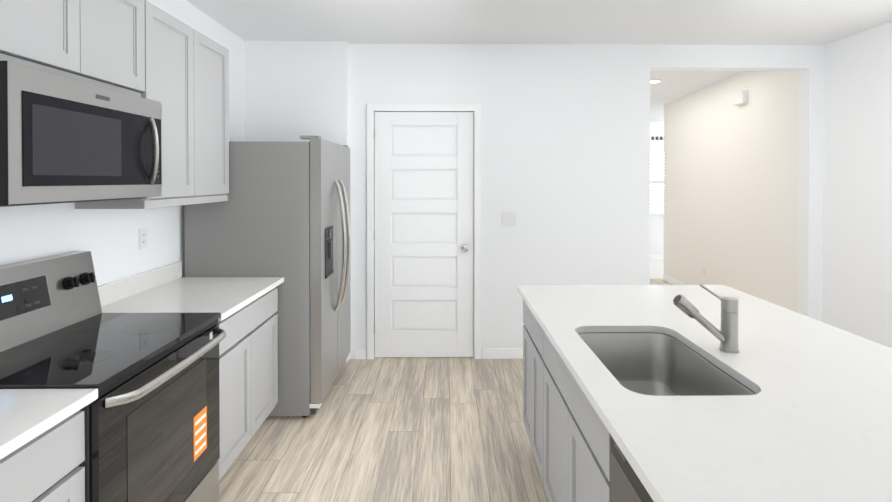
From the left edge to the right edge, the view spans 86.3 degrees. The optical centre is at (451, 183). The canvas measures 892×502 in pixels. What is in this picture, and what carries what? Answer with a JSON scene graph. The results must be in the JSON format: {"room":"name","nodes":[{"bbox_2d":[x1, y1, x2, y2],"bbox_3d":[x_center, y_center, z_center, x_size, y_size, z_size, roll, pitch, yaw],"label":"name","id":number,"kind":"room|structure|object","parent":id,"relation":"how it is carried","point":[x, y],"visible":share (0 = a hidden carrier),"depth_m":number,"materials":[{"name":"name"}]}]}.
{"room":"kitchen","nodes":[
{"label":"kitchen","id":0,"kind":"room"},
{"bbox_2d":[0,0,244,285],"bbox_3d":[-1.748,0.178,0.820,0.120,2.680,6.530,0,0,-1],"label":"wall","id":1,"kind":"structure","parent":0,"point":[108,239],"depth_m":2.46,"materials":[{"name":"white paint"}]},
{"bbox_2d":[0,0,147,98],"bbox_3d":[-1.535,-0.604,1.760,0.320,0.460,0.762,0,0,-1],"label":"upper cabinet","id":2,"kind":"object","parent":1,"relation":"attached to","point":[104,43],"depth_m":1.78,"materials":[{"name":"grey wood"}]},
{"bbox_2d":[0,61,161,206],"bbox_3d":[-1.467,-0.147,1.764,0.454,0.429,0.752,0,0,-1],"label":"over-the-range microwave","id":3,"kind":"object","parent":2,"relation":"attached to","point":[64,139],"visible":1,"depth_m":1.62,"materials":[{"name":"grey metal"}]},
{"bbox_2d":[139,228,147,249],"bbox_3d":[-1.703,0.304,2.632,0.007,0.114,0.070,0,0,-1],"label":"outlet","id":4,"kind":"object","parent":1,"relation":"attached to","point":[143,238],"visible":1,"depth_m":2.63,"materials":[{"name":"white plastic"}]},
{"bbox_2d":[75,2,228,203],"bbox_3d":[-1.543,-0.383,2.556,0.320,0.914,0.822,0,0,-1],"label":"upper cabinet","id":5,"kind":"object","parent":1,"relation":"attached to","point":[177,69],"depth_m":2.50,"materials":[{"name":"grey wood"}]},
{"bbox_2d":[218,279,671,501],"bbox_3d":[2.175,1.548,3.442,8.020,0.100,11.670,0,0,-1],"label":"floor","id":6,"kind":"structure","parent":0,"point":[414,429],"depth_m":2.76,"materials":[{"name":"brown wood"}]},
{"bbox_2d":[0,411,84,501],"bbox_3d":[-1.375,1.077,0.789,0.620,0.882,1.206,0,0,-1],"label":"base cabinet","id":7,"kind":"object","parent":6,"relation":"on","point":[44,467],"visible":0.81,"depth_m":1.27,"materials":[{"name":"grey wood"}]},
{"bbox_2d":[0,389,97,459],"bbox_3d":[-1.356,0.569,0.776,0.657,0.130,1.228,0,0,-1],"label":"countertop","id":8,"kind":"structure","parent":7,"relation":"on","point":[27,415],"depth_m":1.27,"materials":[{"name":"white stone"}]},
{"bbox_2d":[0,251,225,501],"bbox_3d":[-1.326,0.909,1.776,0.720,1.203,0.758,0,0,-1],"label":"range","id":9,"kind":"object","parent":6,"relation":"on","point":[152,421],"visible":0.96,"depth_m":1.75,"materials":[{"name":"grey metal"}]},
{"bbox_2d":[217,288,277,480],"bbox_3d":[-1.393,1.064,2.570,0.620,0.882,0.820,0,0,-1],"label":"base cabinet","id":10,"kind":"object","parent":6,"relation":"on","point":[248,369],"visible":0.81,"depth_m":2.52,"materials":[{"name":"grey wood"}]},
{"bbox_2d":[97,261,283,320],"bbox_3d":[-1.375,0.556,2.570,0.657,0.130,0.832,0,0,-1],"label":"countertop","id":11,"kind":"structure","parent":10,"relation":"on","point":[169,288],"depth_m":2.51,"materials":[{"name":"white stone"}]},
{"bbox_2d":[184,136,350,417],"bbox_3d":[-1.212,0.597,3.446,0.937,1.803,0.911,0,0,-1],"label":"refrigerator","id":12,"kind":"object","parent":6,"relation":"on","point":[283,211],"visible":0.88,"depth_m":3.00,"materials":[{"name":"grey metal"}]},
{"bbox_2d":[523,299,538,456],"bbox_3d":[0.724,1.065,2.433,0.618,0.882,0.645,0,0,-1],"label":"base cabinet","id":13,"kind":"object","parent":6,"relation":"on","point":[531,325],"depth_m":2.47,"materials":[{"name":"grey wood"}]},
{"bbox_2d":[535,324,594,501],"bbox_3d":[0.731,1.070,1.761,0.618,0.882,0.936,0,0,-1],"label":"base cabinet","id":14,"kind":"object","parent":6,"relation":"on","point":[568,434],"depth_m":1.83,"materials":[{"name":"grey wood"}]},
{"bbox_2d":[518,285,891,501],"bbox_3d":[0.998,0.614,1.488,1.203,0.030,2.561,0,0,-1],"label":"countertop","id":15,"kind":"structure","parent":14,"relation":"on","point":[810,420],"depth_m":1.30,"materials":[{"name":"white stone"}]},
{"bbox_2d":[578,332,755,395],"bbox_3d":[0.706,0.736,1.673,0.465,0.216,0.707,0,0,-1],"label":"sink","id":16,"kind":"object","parent":15,"relation":"in","point":[652,364],"visible":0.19,"depth_m":1.96,"materials":[{"name":"silver metal"}]},
{"bbox_2d":[673,284,738,352],"bbox_3d":[0.908,0.477,1.701,0.231,0.239,0.062,0,0,-1],"label":"faucet","id":17,"kind":"object","parent":15,"relation":"on","point":[726,335],"visible":1,"depth_m":1.68,"materials":[{"name":"silver metal"}]},
{"bbox_2d":[595,411,610,501],"bbox_3d":[0.739,1.075,0.988,0.618,0.882,0.728,0,0,-1],"label":"base cabinet","id":18,"kind":"object","parent":6,"relation":"on","point":[602,435],"depth_m":1.35,"materials":[{"name":"grey wood"}]},
{"bbox_2d":[611,436,653,501],"bbox_3d":[0.721,1.077,0.988,0.580,0.878,0.604,0,0,-1],"label":"dishwasher","id":19,"kind":"object","parent":6,"relation":"on","point":[627,485],"visible":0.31,"depth_m":1.19,"materials":[{"name":"silver metal"}]},
{"bbox_2d":[244,41,823,361],"bbox_3d":[0.733,0.153,4.086,4.910,2.680,0.190,0,0,-1],"label":"wall","id":20,"kind":"structure","parent":0,"point":[565,152],"depth_m":4.06,"materials":[{"name":"white paint"}]},
{"bbox_2d":[374,112,473,356],"bbox_3d":[-0.238,0.436,4.053,0.851,2.091,0.075,0,0,-1],"label":"pantry door","id":21,"kind":"structure","parent":20,"relation":"in","point":[424,208],"depth_m":4.06,"materials":[{"name":"white wood"}]},
{"bbox_2d":[367,104,480,358],"bbox_3d":[-0.234,0.410,4.106,0.970,2.167,0.134,0,0,-1],"label":"door frame","id":22,"kind":"structure","parent":20,"relation":"attached to","point":[372,108],"depth_m":4.04,"materials":[{"name":"white wood"}]},
{"bbox_2d":[482,348,522,358],"bbox_3d":[0.977,1.448,4.067,1.439,0.090,0.012,0,0,-1],"label":"baseboard","id":23,"kind":"structure","parent":20,"relation":"attached to","point":[498,353],"depth_m":4.06,"materials":[{"name":"white wood"}]},
{"bbox_2d":[502,212,515,225],"bbox_3d":[0.489,0.303,4.054,0.120,0.124,0.011,0,0,-1],"label":"switch plate","id":24,"kind":"object","parent":20,"relation":"attached to","point":[508,218],"visible":1,"depth_m":4.05,"materials":[{"name":"white plastic"}]},
{"bbox_2d":[186,0,891,119],"bbox_3d":[2.175,-1.232,3.421,8.020,0.100,11.670,0,0,-1],"label":"ceiling","id":25,"kind":"structure","parent":0,"point":[749,22],"depth_m":3.50,"materials":[{"name":"white paint"}]},
{"bbox_2d":[650,79,661,82],"bbox_3d":[2.362,-1.192,5.558,0.170,0.011,0.170,0,0,-1],"label":"recessed light","id":26,"kind":"object","parent":25,"relation":"in","point":[655,81],"visible":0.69,"depth_m":5.53,"materials":[{"name":"white"}]},
{"bbox_2d":[650,259,663,278],"bbox_3d":[3.884,1.460,8.259,4.500,0.004,1.830,0,0,-1],"label":"floor","id":27,"kind":"structure","parent":0,"point":[656,268],"depth_m":8.17,"materials":[{"name":"white"}]},
{"bbox_2d":[650,120,663,253],"bbox_3d":[3.874,0.115,9.224,4.500,2.680,0.120,0,0,-1],"label":"wall","id":28,"kind":"structure","parent":0,"point":[656,223],"depth_m":9.16,"materials":[{"name":"white paint"}]},
{"bbox_2d":[650,254,663,258],"bbox_3d":[3.820,1.410,9.167,4.370,0.090,0.012,0,0,-1],"label":"baseboard","id":29,"kind":"structure","parent":28,"relation":"attached to","point":[656,256],"depth_m":9.16,"materials":[{"name":"white wood"}]},
{"bbox_2d":[650,152,663,214],"bbox_3d":[4.045,-0.010,9.185,1.080,1.210,0.100,0,0,-1],"label":"room window","id":30,"kind":"structure","parent":28,"relation":"in","point":[656,183],"depth_m":9.16,"materials":[{"name":"white"}]},
{"bbox_2d":[650,135,663,140],"bbox_3d":[3.950,-0.870,9.149,0.450,0.110,0.016,0,0,-1],"label":"air vent","id":31,"kind":"object","parent":28,"relation":"in","point":[656,137],"visible":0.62,"depth_m":9.14,"materials":[{"name":"white metal"}]},
{"bbox_2d":[664,71,798,312],"bbox_3d":[3.214,0.141,5.738,0.120,2.680,3.077,0,0,3],"label":"wall","id":32,"kind":"structure","parent":0,"point":[731,178],"depth_m":5.22,"materials":[{"name":"white paint"}]},
{"bbox_2d":[663,274,684,284],"bbox_3d":[3.148,1.436,5.757,0.012,0.090,3.047,0,0,3],"label":"baseboard","id":33,"kind":"structure","parent":32,"relation":"attached to","point":[670,280],"depth_m":6.96,"materials":[{"name":"white wood"}]},
{"bbox_2d":[732,90,747,105],"bbox_3d":[3.089,-0.914,5.100,0.055,0.130,0.200,0,0,3],"label":"door chime","id":34,"kind":"object","parent":32,"relation":"attached to","point":[740,97],"visible":1,"depth_m":5.05,"materials":[{"name":"white plastic"}]},
{"bbox_2d":[822,21,891,347],"bbox_3d":[3.281,0.177,0.908,0.120,2.680,6.600,0,0,-1],"label":"wall","id":35,"kind":"structure","parent":0,"point":[857,213],"depth_m":3.73,"materials":[{"name":"white paint"}]}
]}

